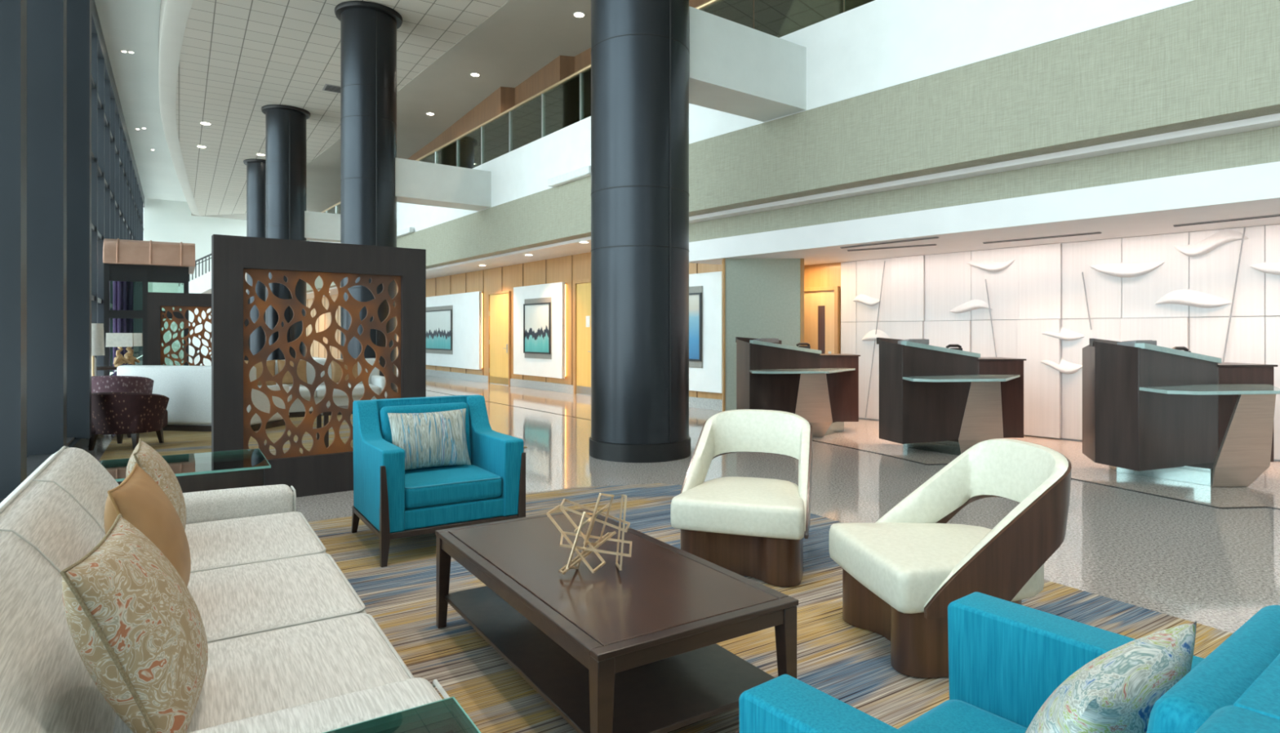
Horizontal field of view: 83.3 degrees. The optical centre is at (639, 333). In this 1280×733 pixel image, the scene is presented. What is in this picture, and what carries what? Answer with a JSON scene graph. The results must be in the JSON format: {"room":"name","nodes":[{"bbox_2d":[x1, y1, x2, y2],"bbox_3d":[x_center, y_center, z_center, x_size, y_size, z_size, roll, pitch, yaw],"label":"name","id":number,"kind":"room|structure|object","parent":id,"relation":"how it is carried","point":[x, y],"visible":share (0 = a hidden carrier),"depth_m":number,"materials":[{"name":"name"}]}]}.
{"room":"hotel lobby","nodes":[
{"label":"hotel lobby","id":0,"kind":"room"},
{"bbox_2d":[94,0,186,201],"bbox_3d":[-9.684,-8.000,18.142,6.750,0.200,71.000,0,0,-33],"label":"ceiling","id":1,"kind":"structure","parent":0,"point":[128,25],"depth_m":22.67,"materials":[{"name":"white paint"}]},
{"bbox_2d":[143,198,246,357],"bbox_3d":[-17.365,-3.350,49.617,27.750,9.500,0.300,0,0,-33],"label":"wall","id":2,"kind":"structure","parent":0,"point":[164,220],"depth_m":43.06,"materials":[{"name":"white paint"}]},
{"bbox_2d":[0,363,142,502],"bbox_3d":[-10.585,1.188,14.477,0.220,0.025,65.800,0,0,-33],"label":"trim","id":3,"kind":"structure","parent":2,"relation":"attached to","point":[33,462],"depth_m":6.66,"materials":[{"name":"grey metal"}]},
{"bbox_2d":[67,355,142,450],"bbox_3d":[-10.789,1.300,14.406,0.740,0.200,65.900,0,0,-33],"label":"trim","id":4,"kind":"structure","parent":2,"relation":"attached to","point":[82,443],"depth_m":8.44,"materials":[{"name":"metal"}]},
{"bbox_2d":[0,0,26,498],"bbox_3d":[-5.436,-3.350,5.811,0.990,9.100,2.250,0,0,-33],"label":"column","id":5,"kind":"structure","parent":4,"relation":"on","point":[13,13],"depth_m":5.16,"materials":[{"name":"metal"}]},
{"bbox_2d":[26,0,66,457],"bbox_3d":[-6.406,-3.350,7.327,0.990,9.100,1.350,0,0,-33],"label":"column","id":6,"kind":"structure","parent":4,"relation":"on","point":[46,20],"depth_m":7.02,"materials":[{"name":"metal"}]},
{"bbox_2d":[66,0,91,439],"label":"column","id":7,"kind":"structure","parent":4,"relation":"on","point":[78,11],"depth_m":8.21,"materials":[{"name":"metal"}]},
{"bbox_2d":[91,13,102,376],"bbox_3d":[-13.950,-3.350,18.397,0.280,9.100,1.930,0,0,-33],"label":"column","id":8,"kind":"structure","parent":4,"relation":"on","point":[96,171],"depth_m":17.64,"materials":[{"name":"metal"}]},
{"bbox_2d":[97,57,107,375],"bbox_3d":[-14.990,-3.350,20.022,0.280,9.100,1.930,0,0,-33],"label":"column","id":9,"kind":"structure","parent":4,"relation":"on","point":[102,120],"depth_m":19.25,"materials":[{"name":"metal"}]},
{"bbox_2d":[104,80,112,307],"bbox_3d":[-16.031,-3.350,21.648,0.280,9.100,1.930,0,0,-33],"label":"column","id":10,"kind":"structure","parent":4,"relation":"on","point":[108,135],"depth_m":20.88,"materials":[{"name":"metal"}]},
{"bbox_2d":[110,97,117,372],"bbox_3d":[-17.071,-3.350,23.273,0.280,9.100,1.930,0,0,-33],"label":"column","id":11,"kind":"structure","parent":4,"relation":"on","point":[113,151],"depth_m":22.50,"materials":[{"name":"metal"}]},
{"bbox_2d":[115,114,121,239],"bbox_3d":[-18.112,-3.350,24.899,0.280,9.100,1.930,0,0,-33],"label":"column","id":12,"kind":"structure","parent":4,"relation":"on","point":[117,162],"depth_m":24.13,"materials":[{"name":"metal"}]},
{"bbox_2d":[119,128,124,239],"bbox_3d":[-19.152,-3.350,26.524,0.280,9.100,1.930,0,0,-33],"label":"column","id":13,"kind":"structure","parent":4,"relation":"on","point":[122,173],"depth_m":25.76,"materials":[{"name":"metal"}]},
{"bbox_2d":[123,140,128,239],"bbox_3d":[-20.193,-3.350,28.150,0.280,9.100,1.930,0,0,-33],"label":"column","id":14,"kind":"structure","parent":4,"relation":"on","point":[125,180],"depth_m":27.39,"materials":[{"name":"metal"}]},
{"bbox_2d":[126,137,130,239],"bbox_3d":[-21.233,-3.350,29.775,0.280,9.100,1.930,0,0,-33],"label":"column","id":15,"kind":"structure","parent":4,"relation":"on","point":[128,189],"depth_m":29.02,"materials":[{"name":"metal"}]},
{"bbox_2d":[132,169,135,356],"bbox_3d":[-23.314,-3.350,33.026,0.280,9.100,1.930,0,0,-33],"label":"column","id":16,"kind":"structure","parent":4,"relation":"on","point":[133,171],"depth_m":32.27,"materials":[{"name":"metal"}]},
{"bbox_2d":[136,184,138,358],"bbox_3d":[-25.395,-3.350,36.277,0.280,9.100,1.930,0,0,-33],"label":"column","id":17,"kind":"structure","parent":4,"relation":"on","point":[137,185],"depth_m":35.52,"materials":[{"name":"metal"}]},
{"bbox_2d":[91,0,144,207],"bbox_3d":[-11.210,-7.625,14.137,0.260,0.550,65.900,0,0,-33],"label":"trim","id":18,"kind":"structure","parent":2,"relation":"attached to","point":[102,50],"depth_m":21.61,"materials":[{"name":"paint"}]},
{"bbox_2d":[175,0,591,215],"bbox_3d":[2.045,-6.955,17.276,20.997,0.130,73.188,0,0,-37],"label":"ceiling","id":19,"kind":"structure","parent":0,"point":[238,58],"depth_m":18.77,"materials":[{"name":"tile"}]},
{"bbox_2d":[158,0,199,215],"bbox_3d":[-8.622,-7.389,14.878,2.142,0.982,64.429,0,0,-34],"label":"trim","id":20,"kind":"structure","parent":19,"relation":"attached to","point":[174,14],"depth_m":19.12,"materials":[{"name":"paint"}]},
{"bbox_2d":[306,252,722,399],"bbox_3d":[-8.551,-0.250,26.346,0.445,3.300,35.586,0,0,-37],"label":"wall","id":21,"kind":"structure","parent":0,"point":[558,269],"depth_m":19.32,"materials":[{"name":"brown wood"}]},
{"bbox_2d":[426,291,482,369],"bbox_3d":[-6.650,-0.090,23.507,0.128,2.260,6.908,0,0,-37],"label":"display panel","id":22,"kind":"object","parent":21,"relation":"attached to","point":[467,307],"visible":0.6,"depth_m":21.55,"materials":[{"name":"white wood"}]},
{"bbox_2d":[426,305,453,354],"bbox_3d":[-6.722,-0.117,23.445,0.055,1.520,3.046,0,0,-37],"label":"framed picture","id":23,"kind":"object","parent":22,"relation":"attached to","point":[439,319],"visible":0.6,"depth_m":23.02},
{"bbox_2d":[488,290,511,386],"bbox_3d":[-3.899,0.125,19.875,0.089,2.550,1.319,0,0,-37],"label":"door","id":24,"kind":"structure","parent":21,"relation":"in","point":[499,304],"depth_m":19.85,"materials":[{"name":"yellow wood"}]},
{"bbox_2d":[312,255,697,397],"bbox_3d":[-8.737,-0.320,26.412,0.244,3.040,34.720,0,0,-37],"label":"trim","id":25,"kind":"structure","parent":21,"relation":"attached to","point":[571,255],"depth_m":18.80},
{"bbox_2d":[311,356,722,410],"bbox_3d":[-8.642,1.300,26.275,0.275,0.200,35.588,0,0,-37],"label":"baseboard","id":26,"kind":"structure","parent":21,"relation":"attached to","point":[695,402],"depth_m":18.01,"materials":[{"name":"grey stone"}]},
{"bbox_2d":[513,281,565,378],"bbox_3d":[-2.537,-0.080,18.023,0.128,2.280,2.503,0,0,-37],"label":"display panel","id":27,"kind":"object","parent":21,"relation":"attached to","point":[555,367],"visible":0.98,"depth_m":17.70,"materials":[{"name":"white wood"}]},
{"bbox_2d":[523,297,551,359],"bbox_3d":[-2.561,-0.132,17.897,0.055,1.499,1.349,0,0,-37],"label":"framed picture","id":28,"kind":"object","parent":27,"relation":"attached to","point":[537,313],"visible":1,"depth_m":17.87},
{"bbox_2d":[573,278,591,395],"bbox_3d":[-1.241,0.080,16.330,0.089,2.640,0.986,0,0,-37],"label":"door","id":29,"kind":"structure","parent":21,"relation":"in","point":[582,291],"depth_m":16.45,"materials":[{"name":"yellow wood"}]},
{"bbox_2d":[688,271,722,393],"bbox_3d":[1.043,-0.025,13.519,0.128,2.190,1.448,0,0,-41],"label":"display panel","id":30,"kind":"object","parent":21,"relation":"attached to","point":[708,378],"visible":0.27,"depth_m":13.14,"materials":[{"name":"white paint"}]},
{"bbox_2d":[688,285,702,368],"bbox_3d":[0.856,-0.124,13.594,0.055,1.517,0.864,0,0,-41],"label":"framed picture","id":31,"kind":"object","parent":30,"relation":"attached to","point":[695,293],"visible":0.4,"depth_m":13.38},
{"bbox_2d":[407,0,875,160],"bbox_3d":[-7.594,-5.395,26.492,1.760,2.990,40.500,0,0,-37],"label":"wall","id":32,"kind":"structure","parent":0,"point":[806,13],"depth_m":18.39,"materials":[{"name":"paint"}]},
{"bbox_2d":[84,356,1279,633],"bbox_3d":[-0.840,1.498,23.803,27.751,0.204,71.001,0,0,-33],"label":"floor","id":33,"kind":"structure","parent":0,"point":[1214,567],"depth_m":6.07,"materials":[{"name":"beige tile"}]},
{"bbox_2d":[91,323,104,435],"bbox_3d":[-7.520,0.625,9.900,0.260,1.530,0.260,0,0,0],"label":"floor lamp","id":34,"kind":"object","parent":33,"relation":"on","point":[97,329],"visible":0.37,"depth_m":9.85,"materials":[{"name":"white fabric"}]},
{"bbox_2d":[96,364,162,370],"bbox_3d":[-9.193,0.990,12.850,1.100,0.820,0.550,0,0,-33],"label":"side table","id":35,"kind":"object","parent":33,"relation":"on","point":[103,367],"visible":0.06,"depth_m":12.55,"materials":[{"name":"brown wood"}]},
{"bbox_2d":[105,333,133,367],"bbox_3d":[-9.100,0.283,12.600,0.380,0.590,0.380,0,0,-33],"label":"table lamp","id":36,"kind":"object","parent":35,"relation":"on","point":[119,340],"visible":1,"depth_m":12.49,"materials":[{"name":"white fabric"}]},
{"bbox_2d":[124,333,142,364],"bbox_3d":[-9.286,0.277,13.100,0.380,0.578,0.380,0,0,-33],"label":"table lamp","id":37,"kind":"object","parent":35,"relation":"on","point":[138,338],"visible":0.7,"depth_m":13.04,"materials":[{"name":"white fabric"}]},
{"bbox_2d":[102,238,195,375],"bbox_3d":[-12.943,-0.481,19.105,1.900,3.763,2.863,0,0,-33],"label":"entrance vestibule","id":38,"kind":"object","parent":33,"relation":"on","point":[126,262],"visible":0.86,"depth_m":18.07,"materials":[{"name":"orange metal"}]},
{"bbox_2d":[112,280,117,375],"bbox_3d":[-13.294,-0.110,18.264,0.111,3.020,0.111,0,0,-10],"label":"drape","id":39,"kind":"object","parent":38,"relation":"hanging from","point":[114,283],"depth_m":18.21,"materials":[{"name":"purple fabric"}]},
{"bbox_2d":[117,281,123,365],"bbox_3d":[-13.169,-0.110,18.253,0.111,3.020,0.111,0,0,-10],"label":"drape","id":40,"kind":"object","parent":38,"relation":"hanging from","point":[120,284],"depth_m":18.21,"materials":[{"name":"purple fabric"}]},
{"bbox_2d":[123,281,128,365],"bbox_3d":[-13.091,-0.110,18.318,0.111,3.020,0.111,0,0,-10],"label":"drape","id":41,"kind":"object","parent":38,"relation":"hanging from","point":[125,283],"depth_m":18.27,"materials":[{"name":"purple fabric"}]},
{"bbox_2d":[128,281,133,364],"bbox_3d":[-13.040,-0.110,18.422,0.111,3.020,0.111,0,0,-10],"label":"drape","id":42,"kind":"object","parent":38,"relation":"hanging from","point":[130,283],"depth_m":18.39,"materials":[{"name":"purple fabric"}]},
{"bbox_2d":[146,292,249,365],"bbox_3d":[-8.780,0.300,14.375,1.745,2.200,0.130,0,0,-33],"label":"screen","id":43,"kind":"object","parent":33,"relation":"on","point":[156,301],"depth_m":14.12,"materials":[{"name":"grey wood"}]},
{"bbox_2d":[177,253,246,293],"bbox_3d":[-18.049,-1.535,31.685,3.745,5.871,1.430,0,0,0],"label":"staircase","id":44,"kind":"structure","parent":33,"relation":"on","point":[202,284],"depth_m":31.00,"materials":[{"name":"white paint"}]},
{"bbox_2d":[243,159,265,355],"bbox_3d":[-15.250,-2.750,29.100,1.380,8.300,1.380,0,0,0],"label":"column","id":45,"kind":"structure","parent":33,"relation":"on","point":[255,168],"depth_m":28.56,"materials":[{"name":"black metal"}]},
{"bbox_2d":[261,104,311,359],"bbox_3d":[-10.980,-2.750,22.350,1.380,8.300,1.380,0,0,0],"label":"column","id":46,"kind":"structure","parent":33,"relation":"on","point":[286,167],"depth_m":21.87,"materials":[{"name":"black metal"}]},
{"bbox_2d":[98,413,527,462],"bbox_3d":[-5.184,1.395,10.751,4.340,0.010,7.300,0,0,-33],"label":"area rug","id":47,"kind":"object","parent":33,"relation":"on","point":[175,442],"visible":0.21,"depth_m":9.24,"materials":[{"name":"carpet"}]},
{"bbox_2d":[91,375,154,437],"bbox_3d":[-7.095,0.965,9.706,0.900,0.830,0.750,0,0,-20],"label":"tub chair","id":48,"kind":"object","parent":47,"relation":"on","point":[100,384],"visible":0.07,"depth_m":9.46,"materials":[{"name":"fabric"}]},
{"bbox_2d":[88,391,168,450],"bbox_3d":[-6.269,1.035,8.785,0.900,0.690,0.750,0,0,-5],"label":"tub chair","id":49,"kind":"object","parent":47,"relation":"on","point":[118,413],"visible":0.89,"depth_m":8.52,"materials":[{"name":"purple fabric"}]},
{"bbox_2d":[116,364,288,431],"bbox_3d":[-6.461,0.925,10.715,2.120,0.930,0.950,0,0,8],"label":"half wall","id":50,"kind":"structure","parent":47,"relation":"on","point":[188,388],"depth_m":10.25,"materials":[{"name":"white paint"}]},
{"bbox_2d":[257,358,386,417],"bbox_3d":[-5.693,0.925,12.510,2.400,0.930,0.950,0,0,-33],"label":"sofa","id":51,"kind":"object","parent":47,"relation":"on","point":[376,382],"visible":0.34,"depth_m":12.47,"materials":[{"name":"white fabric"}]},
{"bbox_2d":[244,360,275,385],"bbox_3d":[-6.420,0.665,12.181,0.467,0.435,0.177,0,0,-33],"label":"throw pillow","id":52,"kind":"object","parent":51,"relation":"on","point":[271,363],"visible":0.35,"depth_m":12.20,"materials":[{"name":"beige fabric"}]},
{"bbox_2d":[276,360,307,384],"bbox_3d":[-6.007,0.665,12.445,0.467,0.435,0.177,0,0,-33],"label":"throw pillow","id":53,"kind":"object","parent":51,"relation":"on","point":[287,379],"visible":0.46,"depth_m":12.42,"materials":[{"name":"beige fabric"}]},
{"bbox_2d":[288,386,315,399],"bbox_3d":[-6.085,0.998,12.158,1.029,0.195,0.780,0,0,-33],"label":"seat cushion","id":54,"kind":"object","parent":51,"relation":"on","point":[304,393],"depth_m":12.03,"materials":[{"name":"white fabric"}]},
{"bbox_2d":[330,358,358,382],"bbox_3d":[-5.291,0.665,12.903,0.467,0.435,0.177,0,0,-33],"label":"throw pillow","id":55,"kind":"object","parent":51,"relation":"on","point":[336,371],"visible":0.39,"depth_m":12.80,"materials":[{"name":"beige fabric"}]},
{"bbox_2d":[315,383,379,398],"bbox_3d":[-5.213,0.998,12.716,1.029,0.195,0.780,0,0,-33],"label":"seat cushion","id":56,"kind":"object","parent":51,"relation":"on","point":[358,390],"depth_m":12.44,"materials":[{"name":"white fabric"}]},
{"bbox_2d":[316,405,352,448],"bbox_3d":[-3.407,1.160,9.217,1.300,0.460,0.600,0,0,-33],"label":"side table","id":57,"kind":"object","parent":47,"relation":"on","point":[326,415],"visible":0.14,"depth_m":8.66,"materials":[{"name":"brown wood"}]},
{"bbox_2d":[211,234,426,497],"bbox_3d":[-2.770,0.300,6.364,1.745,2.200,0.130,0,0,-37],"label":"screen","id":58,"kind":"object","parent":33,"relation":"on","point":[320,470],"depth_m":6.24,"materials":[{"name":"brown wood"}]},
{"bbox_2d":[334,0,402,392],"bbox_3d":[-5.870,-2.750,15.600,1.380,8.300,1.380,0,0,0],"label":"column","id":59,"kind":"structure","parent":33,"relation":"on","point":[368,29],"depth_m":15.11,"materials":[{"name":"black metal"}]},
{"bbox_2d":[589,0,690,462],"bbox_3d":[0.000,-2.750,8.400,1.380,8.300,1.380,0,0,0],"label":"column","id":60,"kind":"structure","parent":33,"relation":"on","point":[640,48],"depth_m":7.89,"materials":[{"name":"black metal"}]},
{"bbox_2d":[307,483,1232,732],"bbox_3d":[1.343,1.395,1.037,4.860,0.010,11.300,0,0,-33],"label":"area rug","id":61,"kind":"object","parent":33,"relation":"on","point":[850,664],"visible":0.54,"depth_m":3.37,"materials":[{"name":"carpet"}]},
{"bbox_2d":[100,448,271,493],"bbox_3d":[-2.768,1.087,4.379,0.862,0.604,0.762,0,0,-33],"label":"end table","id":62,"kind":"object","parent":61,"relation":"on","point":[237,468],"visible":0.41,"depth_m":4.28,"materials":[{"name":"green glass"}]},
{"bbox_2d":[0,445,449,732],"bbox_3d":[-1.644,0.957,2.510,1.163,0.866,2.840,0,0,-33],"label":"sofa","id":63,"kind":"object","parent":61,"relation":"on","point":[293,647],"visible":0.75,"depth_m":2.09,"materials":[{"name":"grey fabric"}]},
{"bbox_2d":[60,513,208,732],"bbox_3d":[-1.153,0.684,1.672,0.251,0.439,0.495,0,0,-25],"label":"throw pillow","id":64,"kind":"object","parent":63,"relation":"on","point":[135,626],"visible":1,"depth_m":1.51,"materials":[{"name":"beige fabric"}]},
{"bbox_2d":[103,462,191,586],"bbox_3d":[-1.599,0.684,2.349,0.223,0.455,0.505,0,0,-27],"label":"throw pillow","id":65,"kind":"object","parent":63,"relation":"on","point":[140,500],"visible":0.53,"depth_m":2.25,"materials":[{"name":"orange fabric"}]},
{"bbox_2d":[125,438,186,530],"bbox_3d":[-2.062,0.694,3.073,0.214,0.446,0.490,0,0,-35],"label":"throw pillow","id":66,"kind":"object","parent":63,"relation":"on","point":[147,458],"visible":0.4,"depth_m":2.98,"materials":[{"name":"beige fabric"}]},
{"bbox_2d":[184,511,326,570],"bbox_3d":[-1.904,1.006,3.280,0.770,0.180,0.852,0,0,-33],"label":"seat cushion","id":67,"kind":"object","parent":63,"relation":"on","point":[216,540],"depth_m":3.25,"materials":[{"name":"grey fabric"}]},
{"bbox_2d":[113,614,409,732],"bbox_3d":[-1.034,1.006,1.922,0.770,0.180,0.782,0,0,-33],"label":"seat cushion","id":68,"kind":"object","parent":63,"relation":"on","point":[249,674],"depth_m":1.99,"materials":[{"name":"grey fabric"}]},
{"bbox_2d":[186,553,366,639],"bbox_3d":[-1.460,1.006,2.586,0.770,0.180,0.784,0,0,-33],"label":"seat cushion","id":69,"kind":"object","parent":63,"relation":"on","point":[234,601],"depth_m":2.54,"materials":[{"name":"grey fabric"}]},
{"bbox_2d":[322,696,480,732],"bbox_3d":[-0.511,1.087,1.021,0.762,0.604,0.792,0,0,-33],"label":"end table","id":70,"kind":"object","parent":61,"relation":"on","point":[446,715],"visible":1,"depth_m":1.47,"materials":[{"name":"green glass"}]},
{"bbox_2d":[351,395,525,567],"bbox_3d":[-1.392,0.926,4.910,0.926,0.927,0.908,0,0,-33],"label":"armchair","id":71,"kind":"object","parent":61,"relation":"on","point":[393,501],"visible":0.96,"depth_m":4.70,"materials":[{"name":"teal fabric"}]},
{"bbox_2d":[379,402,471,471],"bbox_3d":[-1.509,0.725,5.093,0.620,0.448,0.157,0,0,-33],"label":"cushion","id":72,"kind":"object","parent":71,"relation":"on","point":[385,433],"depth_m":5.07,"materials":[{"name":"teal fabric"}]},
{"bbox_2d":[387,408,471,470],"bbox_3d":[-1.433,0.722,4.919,0.540,0.384,0.185,0,0,-33],"label":"throw pillow","id":73,"kind":"object","parent":71,"relation":"on","point":[428,439],"visible":0.91,"depth_m":4.86,"materials":[{"name":"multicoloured fabric"}]},
{"bbox_2d":[404,464,502,508],"bbox_3d":[-1.309,0.999,4.781,0.636,0.159,0.545,0,0,-33],"label":"seat cushion","id":74,"kind":"object","parent":71,"relation":"on","point":[462,486],"depth_m":4.61,"materials":[{"name":"teal fabric"}]},
{"bbox_2d":[435,508,798,732],"bbox_3d":[-0.208,1.163,2.978,0.810,0.455,1.580,0,0,-33],"label":"coffee table","id":75,"kind":"object","parent":61,"relation":"on","point":[633,649],"visible":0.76,"depth_m":2.59,"materials":[{"name":"brown wood"}]},
{"bbox_2d":[546,493,631,574],"bbox_3d":[-0.201,0.779,2.855,0.339,0.310,0.242,0,0,0],"label":"sculpture","id":76,"kind":"object","parent":75,"relation":"on","point":[592,548],"visible":1,"depth_m":2.84,"materials":[{"name":"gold metal"}]},
{"bbox_2d":[444,586,775,732],"bbox_3d":[-0.208,1.245,2.978,0.750,0.020,1.520,0,0,-33],"label":"shelf","id":77,"kind":"object","parent":75,"relation":"attached to","point":[667,695],"depth_m":2.59,"materials":[{"name":"brown wood"}]},
{"bbox_2d":[671,408,812,586],"bbox_3d":[0.659,0.943,4.387,0.784,0.882,0.863,0,0,19],"label":"lounge chair","id":78,"kind":"object","parent":61,"relation":"on","point":[755,527],"visible":0.98,"depth_m":4.13,"materials":[{"name":"beige leather"}]},
{"bbox_2d":[828,438,1071,678],"bbox_3d":[1.399,0.943,3.274,0.863,0.882,0.784,0,0,-7],"label":"lounge chair","id":79,"kind":"object","parent":61,"relation":"on","point":[903,570],"visible":0.91,"depth_m":3.02,"materials":[{"name":"beige leather"}]},
{"bbox_2d":[732,591,1279,732],"bbox_3d":[0.823,0.926,1.345,0.926,0.927,0.908,0,0,-38],"label":"armchair","id":80,"kind":"object","parent":61,"relation":"on","point":[1006,658],"visible":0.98,"depth_m":1.56,"materials":[{"name":"teal fabric"}]},
{"bbox_2d":[901,700,1026,732],"bbox_3d":[0.729,0.999,1.466,0.636,0.159,0.545,0,0,-38],"label":"seat cushion","id":81,"kind":"object","parent":80,"relation":"on","point":[949,716],"depth_m":1.74,"materials":[{"name":"teal fabric"}]},
{"bbox_2d":[1025,620,1196,732],"bbox_3d":[0.858,0.745,1.348,0.530,0.342,0.223,0,0,-42],"label":"throw pillow","id":82,"kind":"object","parent":80,"relation":"on","point":[1117,691],"visible":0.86,"depth_m":1.24,"materials":[{"name":"fabric"}]},
{"bbox_2d":[1146,604,1279,732],"bbox_3d":[0.955,0.725,1.173,0.620,0.448,0.157,0,0,-38],"label":"cushion","id":83,"kind":"object","parent":80,"relation":"on","point":[1220,678],"depth_m":1.06,"materials":[{"name":"teal fabric"}]},
{"bbox_2d":[735,337,860,436],"bbox_3d":[2.230,0.720,9.980,1.739,1.349,1.520,0,0,0],"label":"reception desk","id":84,"kind":"object","parent":33,"relation":"on","point":[819,388],"visible":0.85,"depth_m":9.90,"materials":[{"name":"brown wood"}]},
{"bbox_2d":[876,337,1026,455],"bbox_3d":[3.720,0.720,8.410,1.739,1.349,1.520,0,0,0],"label":"reception desk","id":85,"kind":"object","parent":33,"relation":"on","point":[932,398],"visible":0.86,"depth_m":8.32,"materials":[{"name":"brown wood"}]},
{"bbox_2d":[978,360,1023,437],"bbox_3d":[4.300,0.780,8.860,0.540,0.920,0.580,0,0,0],"label":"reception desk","id":86,"kind":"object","parent":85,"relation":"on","point":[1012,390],"depth_m":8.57,"materials":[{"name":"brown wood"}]},
{"bbox_2d":[812,440,1279,509],"bbox_3d":[5.062,1.397,5.269,0.633,0.006,11.571,0,0,-34],"label":"trim","id":87,"kind":"structure","parent":33,"relation":"on","point":[1251,507],"depth_m":6.45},
{"bbox_2d":[1082,337,1279,486],"bbox_3d":[5.280,0.720,6.800,1.739,1.349,1.520,0,0,0],"label":"reception desk","id":88,"kind":"object","parent":33,"relation":"on","point":[1152,411],"visible":0.98,"depth_m":6.71,"materials":[{"name":"brown wood"}]},
{"bbox_2d":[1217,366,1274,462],"bbox_3d":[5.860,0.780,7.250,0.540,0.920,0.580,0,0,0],"label":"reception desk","id":89,"kind":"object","parent":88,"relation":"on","point":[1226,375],"depth_m":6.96,"materials":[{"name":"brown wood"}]},
{"bbox_2d":[1217,362,1277,366],"bbox_3d":[5.865,0.310,7.250,0.570,0.020,0.620,0,0,0],"label":"countertop","id":90,"kind":"structure","parent":88,"relation":"on","point":[1223,364],"depth_m":6.94,"materials":[{"name":"white stone"}]},
{"bbox_2d":[311,0,1194,243],"bbox_3d":[-1.024,-3.525,14.570,1.326,1.110,63.465,0,0,-39],"label":"wall","id":91,"kind":"structure","parent":0,"point":[876,45],"depth_m":8.77,"materials":[{"name":"white paint"}]},
{"bbox_2d":[304,210,340,243],"bbox_3d":[-9.690,-3.395,23.317,2.324,0.830,0.720,0,0,-37],"label":"trim","id":92,"kind":"structure","parent":91,"relation":"attached to","point":[318,226],"depth_m":22.66,"materials":[{"name":"white paint"}]},
{"bbox_2d":[395,157,491,211],"bbox_3d":[-4.596,-3.395,16.556,2.286,0.830,0.720,0,0,-37],"label":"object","id":93,"kind":"structure","parent":91,"relation":"attached to","point":[416,182],"depth_m":16.27,"materials":[{"name":"white paint"}]},
{"bbox_2d":[321,0,844,213],"bbox_3d":[-1.095,-4.586,14.514,1.090,1.012,63.463,0,0,-39],"label":"glass railing","id":94,"kind":"object","parent":91,"relation":"on","point":[566,102],"visible":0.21,"depth_m":14.96,"materials":[{"name":"glass"}]},
{"bbox_2d":[688,6,806,121],"bbox_3d":[1.197,-3.395,9.283,2.075,0.830,0.720,0,0,-36],"label":"beam","id":95,"kind":"structure","parent":91,"relation":"attached to","point":[735,68],"depth_m":9.00,"materials":[{"name":"white paint"}]},
{"bbox_2d":[724,258,799,411],"bbox_3d":[1.960,0.100,11.580,1.200,2.600,0.160,0,0,0],"label":"wall","id":96,"kind":"structure","parent":0,"point":[762,295],"depth_m":11.50,"materials":[{"name":"beige paint"}]},
{"bbox_2d":[722,258,724,411],"bbox_3d":[1.345,0.100,11.580,0.030,2.600,0.180,0,0,0],"label":"trim","id":97,"kind":"structure","parent":96,"relation":"attached to","point":[723,260],"depth_m":11.49,"materials":[{"name":"brown wood"}]},
{"bbox_2d":[800,258,804,346],"bbox_3d":[2.590,0.100,11.580,0.060,2.600,0.180,0,0,0],"label":"trim","id":98,"kind":"structure","parent":96,"relation":"attached to","point":[802,260],"depth_m":11.49,"materials":[{"name":"brown wood"}]},
{"bbox_2d":[306,113,1279,299],"bbox_3d":[0.108,-1.930,15.476,3.642,0.180,63.445,0,0,-39],"label":"ceiling","id":99,"kind":"structure","parent":0,"point":[571,247],"depth_m":8.78,"materials":[{"name":"white paint"}]},
{"bbox_2d":[306,0,1279,293],"bbox_3d":[-1.032,-2.430,14.564,1.346,1.060,63.467,0,0,-39],"label":"wall","id":100,"kind":"structure","parent":0,"point":[1195,64],"depth_m":7.81,"materials":[{"name":"paint"}]},
{"bbox_2d":[547,165,591,186],"bbox_3d":[-1.343,-3.026,13.903,0.135,0.148,1.531,0,0,-37],"label":"box","id":101,"kind":"object","parent":100,"relation":"on","point":[585,171],"visible":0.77,"depth_m":13.81,"materials":[{"name":"white paint"}]},
{"bbox_2d":[688,126,1279,242],"bbox_3d":[10.094,-1.790,1.379,0.200,0.540,28.948,0,0,-41],"label":"trim","id":102,"kind":"structure","parent":100,"relation":"attached to","point":[1261,146],"depth_m":7.97,"materials":[{"name":"beige paint"}]},
{"bbox_2d":[804,262,840,353],"bbox_3d":[11.434,-0.300,2.957,0.290,3.400,29.598,0,0,-41],"label":"wall","id":103,"kind":"structure","parent":0,"point":[822,275],"depth_m":12.38,"materials":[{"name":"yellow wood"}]},
{"bbox_2d":[804,286,839,353],"bbox_3d":[2.881,0.300,12.631,0.099,2.200,1.390,0,0,-41],"label":"door","id":104,"kind":"structure","parent":103,"relation":"in","point":[821,308],"depth_m":12.34,"materials":[{"name":"beige wood"}]},
{"bbox_2d":[688,161,1279,265],"bbox_3d":[10.890,-1.360,1.910,2.180,0.320,28.718,0,0,-41],"label":"soffit","id":105,"kind":"structure","parent":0,"point":[1152,206],"depth_m":8.17,"materials":[{"name":"white paint"}]},
{"bbox_2d":[1173,213,1279,226],"bbox_3d":[6.252,-1.192,7.515,0.070,0.017,1.133,0,0,-36],"label":"air slot","id":106,"kind":"object","parent":105,"relation":"attached to","point":[1278,215],"visible":1,"depth_m":7.57,"materials":[{"name":"black metal"}]},
{"bbox_2d":[840,224,1279,461],"bbox_3d":[12.147,0.100,1.811,0.125,2.600,27.038,0,0,-41],"label":"wall","id":107,"kind":"structure","parent":0,"point":[1215,293],"depth_m":9.48,"materials":[{"name":"white"}]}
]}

